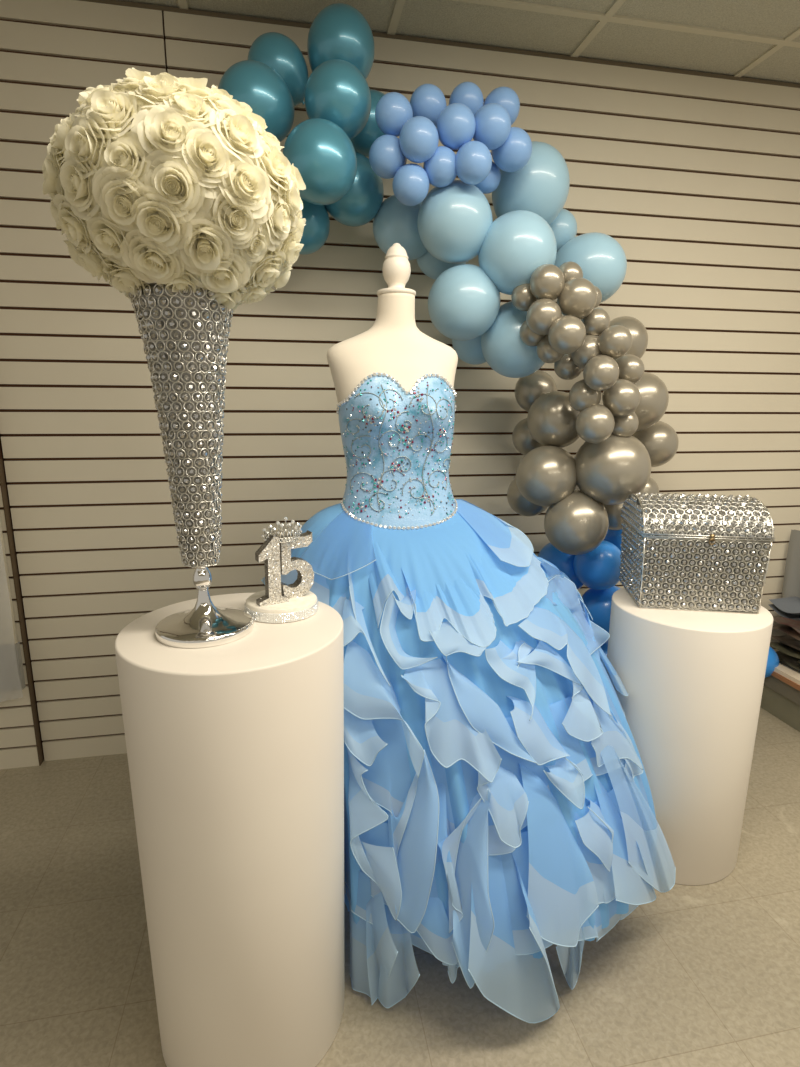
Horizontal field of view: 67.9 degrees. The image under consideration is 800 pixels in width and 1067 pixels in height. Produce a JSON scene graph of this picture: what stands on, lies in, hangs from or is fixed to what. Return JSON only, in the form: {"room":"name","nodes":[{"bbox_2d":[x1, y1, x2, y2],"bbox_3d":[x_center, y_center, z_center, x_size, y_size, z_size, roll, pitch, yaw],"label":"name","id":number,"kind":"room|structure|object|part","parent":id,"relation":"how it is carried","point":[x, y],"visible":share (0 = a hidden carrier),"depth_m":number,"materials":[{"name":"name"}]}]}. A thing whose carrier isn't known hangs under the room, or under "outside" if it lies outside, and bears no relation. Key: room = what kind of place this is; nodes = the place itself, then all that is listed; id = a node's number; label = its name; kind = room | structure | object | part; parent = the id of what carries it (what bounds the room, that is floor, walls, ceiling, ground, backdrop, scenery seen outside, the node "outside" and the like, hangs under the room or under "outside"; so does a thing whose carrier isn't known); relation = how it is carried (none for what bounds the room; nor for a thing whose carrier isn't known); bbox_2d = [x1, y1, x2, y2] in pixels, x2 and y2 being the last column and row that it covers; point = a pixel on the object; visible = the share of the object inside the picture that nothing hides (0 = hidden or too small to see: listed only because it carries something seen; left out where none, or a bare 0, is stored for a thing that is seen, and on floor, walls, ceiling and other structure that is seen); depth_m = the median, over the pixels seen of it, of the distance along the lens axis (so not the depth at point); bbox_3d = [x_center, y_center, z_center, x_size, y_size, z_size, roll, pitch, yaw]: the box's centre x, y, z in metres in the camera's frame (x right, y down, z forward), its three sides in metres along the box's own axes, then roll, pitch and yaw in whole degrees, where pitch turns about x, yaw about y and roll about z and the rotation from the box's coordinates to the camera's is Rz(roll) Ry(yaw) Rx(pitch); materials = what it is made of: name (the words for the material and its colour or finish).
{"room":"shop","nodes":[
{"label":"shop","id":0,"kind":"room"},
{"bbox_2d":[0,434,43,768],"bbox_3d":[-2.400,-0.304,1.641,2.316,2.362,0.046,-2,13,-11],"label":"wall panel","id":1,"kind":"object","parent":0,"point":[18,748],"visible":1,"depth_m":2.04,"materials":[{"name":"laminate"}]},
{"bbox_2d":[0,519,25,690],"bbox_3d":[-1.555,0.149,1.839,0.618,0.870,0.044,-2,13,-11],"label":"board","id":2,"kind":"object","parent":1,"relation":"hanging from","point":[11,665],"visible":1,"depth_m":1.94,"materials":[{"name":"grey"}]},
{"bbox_2d":[0,0,799,760],"bbox_3d":[-0.301,-0.400,2.061,6.600,2.392,0.050,-2,13,-11],"label":"wall","id":3,"kind":"structure","parent":0,"point":[696,179],"depth_m":2.02,"materials":[{"name":"laminate"}]},
{"bbox_2d":[0,459,43,765],"bbox_3d":[-1.262,0.289,1.983,0.003,1.070,0.030,-2,13,-11],"label":"trim","id":4,"kind":"structure","parent":3,"relation":"attached to","point":[2,475],"depth_m":1.97,"materials":[{"name":"brown"}]},
{"bbox_2d":[79,0,799,87],"bbox_3d":[-0.291,-1.530,1.794,6.600,0.011,0.012,-2,13,-11],"label":"trim","id":5,"kind":"structure","parent":3,"relation":"attached to","point":[113,2],"depth_m":1.88,"materials":[{"name":"brown"}]},
{"bbox_2d":[782,530,799,597],"bbox_3d":[1.672,0.185,2.349,0.054,0.340,0.340,-2,13,-11],"label":"bag","id":6,"kind":"object","parent":3,"relation":"hanging from","point":[791,582],"visible":0.77,"depth_m":2.47,"materials":[{"name":"grey"}]},
{"bbox_2d":[0,707,799,1066],"bbox_3d":[0.204,1.365,-0.286,6.600,0.050,5.800,-2,13,-11],"label":"floor","id":7,"kind":"structure","parent":0,"point":[708,975],"depth_m":1.35,"materials":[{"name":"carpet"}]},
{"bbox_2d":[114,593,344,1066],"bbox_3d":[-0.303,0.583,1.168,0.394,0.852,0.394,-2,13,-11],"label":"pedestal","id":8,"kind":"object","parent":7,"relation":"on","point":[235,750],"visible":0.83,"depth_m":0.99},
{"bbox_2d":[128,281,253,648],"bbox_3d":[-0.343,-0.105,0.996,0.166,0.567,0.166,-2,13,-11],"label":"vase","id":9,"kind":"object","parent":8,"relation":"on","point":[186,343],"visible":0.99,"depth_m":0.95,"materials":[{"name":"silver metal"}]},
{"bbox_2d":[42,68,305,312],"bbox_3d":[-0.334,-0.508,0.914,0.376,0.318,0.370,0,12,-2],"label":"ball","id":10,"kind":"object","parent":9,"relation":"on","point":[162,178],"visible":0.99,"depth_m":0.79,"materials":[{"name":"beige"}]},
{"bbox_3d":[-0.344,0.074,1.035,0.040,0.048,0.040,-2,13,-11],"label":"stem","id":11,"kind":"part","parent":9,"relation":"part of","materials":[{"name":"silver metal"}]},
{"bbox_2d":[245,517,317,622],"bbox_3d":[-0.229,0.058,1.135,0.140,0.190,0.140,-7,14,-29],"label":"topper","id":12,"kind":"object","parent":8,"relation":"on","point":[280,602],"visible":0.95,"depth_m":1.11,"materials":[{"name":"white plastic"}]},
{"bbox_2d":[327,243,457,402],"bbox_3d":[-0.009,0.100,1.585,0.299,1.622,0.303,10,15,37],"label":"mannequin","id":13,"kind":"object","parent":7,"relation":"on","point":[394,345],"visible":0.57,"depth_m":1.41},
{"bbox_2d":[261,372,675,1022],"bbox_3d":[0.151,0.257,1.558,1.022,1.307,1.115,-2,13,-11],"label":"gown","id":14,"kind":"object","parent":13,"relation":"on","point":[499,811],"visible":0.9,"depth_m":1.23,"materials":[{"name":"blue fabric"}]},
{"bbox_2d":[607,587,772,884],"bbox_3d":[0.782,0.544,1.692,0.394,0.718,0.394,-2,13,-11],"label":"pedestal","id":15,"kind":"object","parent":7,"relation":"on","point":[693,681],"visible":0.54,"depth_m":1.52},
{"bbox_2d":[619,492,774,613],"bbox_3d":[0.804,0.036,1.655,0.323,0.291,0.280,2,12,8],"label":"chest","id":16,"kind":"object","parent":15,"relation":"on","point":[691,552],"visible":1,"depth_m":1.54,"materials":[{"name":"silver metal"}]},
{"bbox_3d":[0.805,-0.058,1.635,0.315,0.091,0.271,2,12,8],"label":"lid frame","id":17,"kind":"part","parent":16,"relation":"part of","materials":[{"name":"silver metal"}]},
{"bbox_3d":[0.805,-0.058,1.638,0.306,0.084,0.259,2,12,8],"label":"lid","id":18,"kind":"part","parent":16,"relation":"part of","materials":[{"name":"silver metal"}]},
{"bbox_2d":[760,649,799,731],"bbox_3d":[1.874,0.749,1.981,0.516,0.207,1.380,-2,13,-11],"label":"display shelf","id":19,"kind":"object","parent":7,"relation":"on","point":[781,690],"visible":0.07,"depth_m":2.39,"materials":[{"name":"brown"}]},
{"bbox_2d":[765,646,778,677],"bbox_3d":[1.495,0.529,2.485,0.154,0.146,0.147,5,13,21],"label":"balloon","id":20,"kind":"object","parent":19,"relation":"on","point":[773,660],"visible":0.28,"depth_m":2.42,"materials":[{"name":"blue rubber"}]},
{"bbox_2d":[770,642,799,670],"bbox_3d":[1.767,0.505,2.438,0.400,0.081,0.280,-3,13,-16],"label":"packet","id":21,"kind":"object","parent":19,"relation":"on","point":[789,655],"visible":0.72,"depth_m":2.46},
{"bbox_2d":[771,624,799,649],"bbox_3d":[1.770,0.434,2.413,0.380,0.081,0.280,-2,13,-11],"label":"packet","id":22,"kind":"object","parent":21,"relation":"on","point":[792,639],"visible":0.84,"depth_m":2.46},
{"bbox_2d":[773,617,799,632],"bbox_3d":[1.780,0.362,2.399,0.400,0.081,0.280,-1,12,-6],"label":"packet","id":23,"kind":"object","parent":22,"relation":"on","point":[795,624],"visible":0.54,"depth_m":2.49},
{"bbox_2d":[769,597,799,619],"bbox_3d":[1.746,0.308,2.349,0.400,0.079,0.300,-2,13,-11],"label":"folded cloth","id":24,"kind":"object","parent":23,"relation":"on","point":[789,607],"visible":1,"depth_m":2.42,"materials":[{"name":"grey fabric"}]},
{"bbox_2d":[118,0,799,83],"bbox_3d":[0.232,-0.983,-0.795,6.629,0.030,5.800,-2,13,-11],"label":"ceiling","id":25,"kind":"structure","parent":0,"point":[755,39],"depth_m":1.79,"materials":[{"name":"tile"}]},
{"bbox_2d":[452,336,485,364],"bbox_3d":[0.253,-0.646,1.956,0.163,0.175,0.162,4,13,16],"label":"balloon","id":26,"kind":"object","parent":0,"point":[468,351],"visible":0.3,"depth_m":1.92,"materials":[{"name":"blue rubber"}]},
{"bbox_2d":[481,301,544,377],"bbox_3d":[0.361,-0.599,1.835,0.221,0.231,0.227,2,12,9],"label":"balloon","id":27,"kind":"object","parent":26,"relation":"attached to","point":[504,351],"visible":0.73,"depth_m":1.76,"materials":[{"name":"blue rubber"}]},
{"bbox_2d":[428,264,500,340],"bbox_3d":[0.188,-0.676,1.745,0.213,0.211,0.217,1,12,2],"label":"balloon","id":28,"kind":"object","parent":27,"relation":"attached to","point":[464,302],"visible":0.95,"depth_m":1.67,"materials":[{"name":"blue rubber"}]},
{"bbox_2d":[417,180,492,262],"bbox_3d":[0.155,-0.875,1.675,0.210,0.207,0.219,3,13,11],"label":"balloon","id":29,"kind":"object","parent":28,"relation":"on","point":[454,221],"visible":0.93,"depth_m":1.60,"materials":[{"name":"blue rubber"}]},
{"bbox_2d":[373,195,427,260],"bbox_3d":[0.014,-0.927,1.803,0.191,0.182,0.184,3,13,14],"label":"balloon","id":30,"kind":"object","parent":29,"relation":"attached to","point":[395,222],"visible":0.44,"depth_m":1.74,"materials":[{"name":"blue rubber"}]},
{"bbox_2d":[325,152,383,226],"bbox_3d":[-0.140,-1.005,1.733,0.185,0.198,0.184,3,13,11],"label":"balloon","id":31,"kind":"object","parent":30,"relation":"attached to","point":[363,201],"visible":0.47,"depth_m":1.68,"materials":[{"name":"blue rubber"}]},
{"bbox_2d":[299,198,329,254],"bbox_3d":[-0.285,-0.915,1.745,0.157,0.176,0.157,3,13,12],"label":"balloon","id":32,"kind":"object","parent":31,"relation":"attached to","point":[316,230],"visible":0.37,"depth_m":1.70,"materials":[{"name":"blue rubber"}]},
{"bbox_2d":[283,118,356,204],"bbox_3d":[-0.206,-0.950,1.525,0.190,0.193,0.197,-6,14,-26],"label":"balloon","id":33,"kind":"object","parent":31,"relation":"attached to","point":[324,155],"visible":0.94,"depth_m":1.45,"materials":[{"name":"blue rubber"}]},
{"bbox_2d":[305,59,370,138],"bbox_3d":[-0.162,-1.129,1.557,0.178,0.174,0.183,4,13,17],"label":"balloon","id":34,"kind":"object","parent":33,"relation":"on","point":[336,91],"visible":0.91,"depth_m":1.49,"materials":[{"name":"blue rubber"}]},
{"bbox_2d":[218,60,294,141],"bbox_3d":[-0.377,-1.120,1.558,0.192,0.188,0.197,1,12,4],"label":"balloon","id":35,"kind":"object","parent":34,"relation":"attached to","point":[254,83],"visible":0.62,"depth_m":1.48,"materials":[{"name":"blue rubber"}]},
{"bbox_2d":[247,32,308,106],"bbox_3d":[-0.336,-1.273,1.636,0.162,0.164,0.162,3,13,13],"label":"balloon","id":36,"kind":"object","parent":35,"relation":"attached to","point":[276,50],"visible":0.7,"depth_m":1.57,"materials":[{"name":"blue rubber"}]},
{"bbox_2d":[350,89,384,156],"bbox_3d":[-0.089,-1.207,1.751,0.171,0.164,0.168,8,15,33],"label":"balloon","id":37,"kind":"object","parent":31,"relation":"attached to","point":[362,143],"visible":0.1,"depth_m":1.70,"materials":[{"name":"blue rubber"}]},
{"bbox_2d":[307,3,374,78],"bbox_3d":[-0.162,-1.327,1.637,0.185,0.201,0.184,4,13,17],"label":"balloon","id":38,"kind":"object","parent":37,"relation":"attached to","point":[339,30],"visible":0.62,"depth_m":1.57,"materials":[{"name":"blue rubber"}]},
{"bbox_2d":[416,252,467,279],"bbox_3d":[0.131,-0.885,1.882,0.162,0.152,0.155,3,13,14],"label":"balloon","id":39,"kind":"object","parent":30,"relation":"attached to","point":[429,265],"visible":0.15,"depth_m":1.84,"materials":[{"name":"blue rubber"}]},
{"bbox_2d":[423,146,456,187],"bbox_3d":[0.108,-0.960,1.558,0.092,0.094,0.097,3,13,12],"label":"balloon","id":40,"kind":"object","parent":29,"relation":"attached to","point":[440,169],"visible":0.9,"depth_m":1.52,"materials":[{"name":"blue rubber"}]},
{"bbox_2d":[392,163,428,205],"bbox_3d":[0.029,-0.913,1.557,0.096,0.099,0.100,1,12,4],"label":"balloon","id":41,"kind":"object","parent":40,"relation":"attached to","point":[410,184],"visible":1,"depth_m":1.52,"materials":[{"name":"blue rubber"}]},
{"bbox_2d":[369,135,406,178],"bbox_3d":[-0.031,-0.982,1.552,0.098,0.098,0.102,3,13,13],"label":"balloon","id":42,"kind":"object","parent":41,"relation":"attached to","point":[386,157],"visible":0.78,"depth_m":1.52,"materials":[{"name":"blue rubber"}]},
{"bbox_2d":[375,92,412,136],"bbox_3d":[-0.015,-1.079,1.534,0.097,0.095,0.100,2,12,8],"label":"balloon","id":43,"kind":"object","parent":42,"relation":"on","point":[393,110],"visible":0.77,"depth_m":1.50,"materials":[{"name":"blue rubber"}]},
{"bbox_2d":[399,116,438,162],"bbox_3d":[0.048,-0.996,1.504,0.103,0.100,0.102,-6,14,-25],"label":"balloon","id":44,"kind":"object","parent":40,"relation":"attached to","point":[418,138],"visible":1,"depth_m":1.47,"materials":[{"name":"blue rubber"}]},
{"bbox_2d":[455,141,491,184],"bbox_3d":[0.189,-0.959,1.539,0.098,0.098,0.101,4,13,17],"label":"balloon","id":45,"kind":"object","parent":29,"relation":"attached to","point":[473,159],"visible":1,"depth_m":1.50,"materials":[{"name":"blue rubber"}]},
{"bbox_2d":[436,103,475,149],"bbox_3d":[0.144,-1.046,1.530,0.102,0.100,0.106,9,15,36],"label":"balloon","id":46,"kind":"object","parent":45,"relation":"attached to","point":[456,124],"visible":0.97,"depth_m":1.50,"materials":[{"name":"blue rubber"}]},
{"bbox_2d":[410,84,445,126],"bbox_3d":[0.075,-1.134,1.581,0.103,0.097,0.099,-6,14,-26],"label":"balloon","id":47,"kind":"object","parent":46,"relation":"attached to","point":[428,101],"visible":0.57,"depth_m":1.54,"materials":[{"name":"blue rubber"}]},
{"bbox_2d":[475,161,500,193],"bbox_3d":[0.243,-1.010,1.682,0.084,0.084,0.081,4,13,14],"label":"balloon","id":48,"kind":"object","parent":29,"relation":"attached to","point":[491,182],"visible":0.4,"depth_m":1.66,"materials":[{"name":"blue rubber"}]},
{"bbox_2d":[491,127,531,171],"bbox_3d":[0.303,-1.041,1.614,0.109,0.104,0.105,2,12,6],"label":"balloon","id":49,"kind":"object","parent":48,"relation":"attached to","point":[515,153],"visible":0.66,"depth_m":1.58,"materials":[{"name":"blue rubber"}]},
{"bbox_2d":[473,103,510,149],"bbox_3d":[0.238,-1.063,1.556,0.105,0.102,0.106,3,13,11],"label":"balloon","id":50,"kind":"object","parent":49,"relation":"attached to","point":[493,121],"visible":0.88,"depth_m":1.52,"materials":[{"name":"blue rubber"}]},
{"bbox_2d":[483,87,519,124],"bbox_3d":[0.277,-1.167,1.634,0.099,0.098,0.102,-6,14,-26],"label":"balloon","id":51,"kind":"object","parent":49,"relation":"attached to","point":[507,97],"visible":0.48,"depth_m":1.59,"materials":[{"name":"blue rubber"}]},
{"bbox_2d":[449,82,483,114],"bbox_3d":[0.179,-1.167,1.615,0.094,0.095,0.097,3,13,13],"label":"balloon","id":52,"kind":"object","parent":51,"relation":"attached to","point":[469,94],"visible":0.45,"depth_m":1.57,"materials":[{"name":"blue rubber"}]},
{"bbox_2d":[478,210,556,294],"bbox_3d":[0.332,-0.795,1.693,0.222,0.219,0.231,-5,14,-24],"label":"balloon","id":53,"kind":"object","parent":28,"relation":"attached to","point":[516,243],"visible":0.84,"depth_m":1.60,"materials":[{"name":"blue rubber"}]},
{"bbox_2d":[511,284,537,310],"bbox_3d":[0.353,-0.668,1.678,0.076,0.075,0.076,4,13,15],"label":"balloon","id":54,"kind":"object","parent":53,"relation":"attached to","point":[522,298],"visible":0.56,"depth_m":1.65,"materials":[{"name":"silver rubber"}]},
{"bbox_2d":[492,141,569,224],"bbox_3d":[0.391,-1.031,1.790,0.229,0.251,0.229,4,13,18],"label":"balloon","id":55,"kind":"object","parent":53,"relation":"attached to","point":[541,187],"visible":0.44,"depth_m":1.70,"materials":[{"name":"blue rubber"}]},
{"bbox_2d":[550,209,576,251],"bbox_3d":[0.499,-0.973,1.918,0.139,0.137,0.134,3,13,12],"label":"balloon","id":56,"kind":"object","parent":55,"relation":"attached to","point":[564,227],"visible":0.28,"depth_m":1.86,"materials":[{"name":"blue rubber"}]},
{"bbox_2d":[529,264,564,300],"bbox_3d":[0.400,-0.682,1.618,0.094,0.094,0.096,3,13,12],"label":"balloon","id":57,"kind":"object","parent":53,"relation":"attached to","point":[547,281],"visible":0.95,"depth_m":1.58,"materials":[{"name":"silver rubber"}]},
{"bbox_2d":[519,320,545,345],"bbox_3d":[0.385,-0.578,1.705,0.082,0.079,0.082,4,13,15],"label":"balloon","id":58,"kind":"object","parent":27,"relation":"attached to","point":[527,336],"visible":0.48,"depth_m":1.68,"materials":[{"name":"silver rubber"}]},
{"bbox_2d":[526,298,561,334],"bbox_3d":[0.395,-0.594,1.629,0.095,0.094,0.099,4,13,16],"label":"balloon","id":59,"kind":"object","parent":58,"relation":"attached to","point":[542,313],"visible":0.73,"depth_m":1.59,"materials":[{"name":"silver rubber"}]},
{"bbox_2d":[548,315,585,353],"bbox_3d":[0.451,-0.535,1.601,0.104,0.099,0.100,-5,14,-25],"label":"balloon","id":60,"kind":"object","parent":59,"relation":"attached to","point":[567,334],"visible":1,"depth_m":1.56,"materials":[{"name":"silver rubber"}]},
{"bbox_2d":[536,335,563,362],"bbox_3d":[0.431,-0.527,1.697,0.081,0.079,0.082,3,13,11],"label":"balloon","id":61,"kind":"object","parent":58,"relation":"attached to","point":[546,353],"visible":0.66,"depth_m":1.67,"materials":[{"name":"silver rubber"}]},
{"bbox_2d":[594,286,601,307],"bbox_3d":[0.560,-0.691,1.751,0.067,0.075,0.067,3,13,14],"label":"balloon","id":62,"kind":"object","parent":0,"point":[599,294],"visible":0.23,"depth_m":1.73,"materials":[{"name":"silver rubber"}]},
{"bbox_2d":[554,232,626,302],"bbox_3d":[0.588,-0.822,1.854,0.218,0.210,0.218,-6,14,-28],"label":"balloon","id":63,"kind":"object","parent":62,"relation":"attached to","point":[602,260],"visible":0.56,"depth_m":1.77,"materials":[{"name":"blue rubber"}]},
{"bbox_2d":[582,586,620,632],"bbox_3d":[0.720,0.274,2.079,0.198,0.194,0.201,-6,14,-26],"label":"balloon","id":64,"kind":"object","parent":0,"point":[597,602],"visible":0.41,"depth_m":2.00,"materials":[{"name":"blue rubber"}]},
{"bbox_2d":[573,540,620,589],"bbox_3d":[0.663,0.105,1.980,0.164,0.171,0.170,4,13,14],"label":"balloon","id":65,"kind":"object","parent":64,"relation":"on","point":[598,569],"visible":0.82,"depth_m":1.91,"materials":[{"name":"blue rubber"}]},
{"bbox_2d":[537,543,583,589],"bbox_3d":[0.578,0.116,2.108,0.187,0.190,0.186,3,13,14],"label":"balloon","id":66,"kind":"object","parent":65,"relation":"attached to","point":[562,561],"visible":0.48,"depth_m":2.03,"materials":[{"name":"blue rubber"}]},
{"bbox_2d":[544,490,608,554],"bbox_3d":[0.555,-0.034,1.874,0.200,0.202,0.198,-6,14,-27],"label":"balloon","id":67,"kind":"object","parent":65,"relation":"on","point":[577,524],"visible":0.92,"depth_m":1.80,"materials":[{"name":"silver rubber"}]},
{"bbox_2d":[516,446,576,505],"bbox_3d":[0.464,-0.181,1.877,0.193,0.190,0.201,3,13,14],"label":"balloon","id":68,"kind":"object","parent":67,"relation":"on","point":[546,475],"visible":0.99,"depth_m":1.80,"materials":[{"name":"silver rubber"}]},
{"bbox_2d":[507,478,547,515],"bbox_3d":[0.454,-0.138,2.070,0.158,0.156,0.154,3,13,12],"label":"balloon","id":69,"kind":"object","parent":68,"relation":"attached to","point":[517,502],"visible":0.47,"depth_m":2.03,"materials":[{"name":"silver rubber"}]},
{"bbox_2d":[527,391,579,447],"bbox_3d":[0.498,-0.362,1.896,0.180,0.179,0.184,4,13,15],"label":"balloon","id":70,"kind":"object","parent":68,"relation":"on","point":[551,418],"visible":0.88,"depth_m":1.83,"materials":[{"name":"silver rubber"}]},
{"bbox_2d":[512,418,542,454],"bbox_3d":[0.462,-0.335,2.060,0.145,0.137,0.139,3,13,13],"label":"balloon","id":71,"kind":"object","parent":70,"relation":"attached to","point":[523,441],"visible":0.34,"depth_m":2.02,"materials":[{"name":"silver rubber"}]},
{"bbox_2d":[515,370,557,411],"bbox_3d":[0.462,-0.480,2.018,0.142,0.145,0.141,4,13,18],"label":"balloon","id":72,"kind":"object","parent":71,"relation":"on","point":[528,389],"visible":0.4,"depth_m":1.96,"materials":[{"name":"silver rubber"}]},
{"bbox_2d":[574,434,650,504],"bbox_3d":[0.652,-0.202,1.837,0.231,0.228,0.240,9,15,34],"label":"balloon","id":73,"kind":"object","parent":67,"relation":"on","point":[608,471],"visible":0.94,"depth_m":1.75,"materials":[{"name":"silver rubber"}]},
{"bbox_2d":[576,404,614,442],"bbox_3d":[0.563,-0.317,1.716,0.107,0.113,0.108,-5,14,-25],"label":"balloon","id":74,"kind":"object","parent":73,"relation":"attached to","point":[595,423],"visible":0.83,"depth_m":1.68,"materials":[{"name":"silver rubber"}]},
{"bbox_2d":[569,379,600,411],"bbox_3d":[0.537,-0.400,1.725,0.091,0.094,0.094,4,13,18],"label":"balloon","id":75,"kind":"object","parent":74,"relation":"on","point":[581,396],"visible":0.7,"depth_m":1.69,"materials":[{"name":"silver rubber"}]},
{"bbox_2d":[571,335,601,368],"bbox_3d":[0.543,-0.522,1.709,0.101,0.098,0.103,-6,14,-26],"label":"balloon","id":76,"kind":"object","parent":75,"relation":"on","point":[589,349],"visible":0.64,"depth_m":1.67,"materials":[{"name":"silver rubber"}]},
{"bbox_2d":[554,353,582,379],"bbox_3d":[0.506,-0.504,1.779,0.087,0.087,0.090,2,12,10],"label":"balloon","id":77,"kind":"object","parent":76,"relation":"attached to","point":[565,368],"visible":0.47,"depth_m":1.75,"materials":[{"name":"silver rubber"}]},
{"bbox_2d":[581,308,609,335],"bbox_3d":[0.553,-0.598,1.688,0.081,0.082,0.084,-6,14,-26],"label":"balloon","id":78,"kind":"object","parent":76,"relation":"on","point":[597,321],"visible":0.72,"depth_m":1.66,"materials":[{"name":"silver rubber"}]},
{"bbox_2d":[557,277,596,319],"bbox_3d":[0.486,-0.644,1.634,0.106,0.108,0.111,4,13,16],"label":"balloon","id":79,"kind":"object","parent":78,"relation":"attached to","point":[578,297],"visible":0.88,"depth_m":1.59,"materials":[{"name":"silver rubber"}]},
{"bbox_2d":[559,262,582,282],"bbox_3d":[0.474,-0.718,1.666,0.077,0.080,0.076,-5,14,-25],"label":"balloon","id":80,"kind":"object","parent":79,"relation":"attached to","point":[570,270],"visible":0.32,"depth_m":1.63,"materials":[{"name":"silver rubber"}]},
{"bbox_2d":[583,355,618,390],"bbox_3d":[0.557,-0.445,1.649,0.096,0.096,0.100,-6,14,-25],"label":"balloon","id":81,"kind":"object","parent":75,"relation":"attached to","point":[601,372],"visible":1,"depth_m":1.61,"materials":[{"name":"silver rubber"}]},
{"bbox_2d":[598,325,631,357],"bbox_3d":[0.595,-0.530,1.644,0.090,0.088,0.093,3,13,13],"label":"balloon","id":82,"kind":"object","parent":81,"relation":"attached to","point":[615,341],"visible":0.98,"depth_m":1.61,"materials":[{"name":"silver rubber"}]},
{"bbox_2d":[612,412,638,436],"bbox_3d":[0.663,-0.330,1.768,0.086,0.090,0.085,4,13,14],"label":"balloon","id":83,"kind":"object","parent":73,"relation":"on","point":[625,426],"visible":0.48,"depth_m":1.74,"materials":[{"name":"silver rubber"}]},
{"bbox_2d":[602,379,639,416],"bbox_3d":[0.639,-0.392,1.718,0.104,0.106,0.104,4,13,15],"label":"balloon","id":84,"kind":"object","parent":83,"relation":"on","point":[623,398],"visible":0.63,"depth_m":1.68,"materials":[{"name":"silver rubber"}]},
{"bbox_2d":[615,355,644,383],"bbox_3d":[0.669,-0.480,1.746,0.092,0.088,0.087,4,13,15],"label":"balloon","id":85,"kind":"object","parent":84,"relation":"attached to","point":[631,367],"visible":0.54,"depth_m":1.71,"materials":[{"name":"silver rubber"}]},
{"bbox_2d":[601,640,607,655],"bbox_3d":[0.717,0.473,2.163,0.192,0.202,0.198,3,13,13],"label":"balloon","id":86,"kind":"object","parent":64,"relation":"attached to","point":[604,646],"visible":0.02,"depth_m":2.10,"materials":[{"name":"blue rubber"}]},
{"bbox_2d":[604,529,621,550],"bbox_3d":[0.808,0.015,2.163,0.141,0.160,0.141,3,13,11],"label":"balloon","id":87,"kind":"object","parent":64,"relation":"attached to","point":[614,537],"visible":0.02,"depth_m":2.11,"materials":[{"name":"blue rubber"}]},
{"bbox_2d":[603,503,623,529],"bbox_3d":[0.740,-0.087,2.044,0.141,0.153,0.142,-6,14,-26],"label":"balloon","id":88,"kind":"object","parent":87,"relation":"attached to","point":[613,511],"visible":0.23,"depth_m":1.99,"materials":[{"name":"silver rubber"}]},
{"bbox_2d":[641,477,658,493],"bbox_3d":[0.854,-0.148,2.116,0.129,0.126,0.123,3,13,13],"label":"balloon","id":89,"kind":"object","parent":88,"relation":"attached to","point":[651,487],"visible":0.09,"depth_m":2.06,"materials":[{"name":"silver rubber"}]},
{"bbox_2d":[632,421,678,466],"bbox_3d":[0.883,-0.314,2.086,0.170,0.163,0.168,9,15,34],"label":"balloon","id":90,"kind":"object","parent":89,"relation":"attached to","point":[661,441],"visible":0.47,"depth_m":2.02,"materials":[{"name":"silver rubber"}]},
{"bbox_2d":[634,372,668,431],"bbox_3d":[0.779,-0.431,1.956,0.191,0.194,0.186,3,13,14],"label":"balloon","id":91,"kind":"object","parent":90,"relation":"attached to","point":[654,396],"visible":0.43,"depth_m":1.88,"materials":[{"name":"silver rubber"}]},
{"bbox_2d":[609,316,647,359],"bbox_3d":[0.735,-0.624,1.967,0.159,0.179,0.159,3,13,14],"label":"balloon","id":92,"kind":"object","parent":91,"relation":"attached to","point":[638,331],"visible":0.34,"depth_m":1.90,"materials":[{"name":"silver rubber"}]}
]}

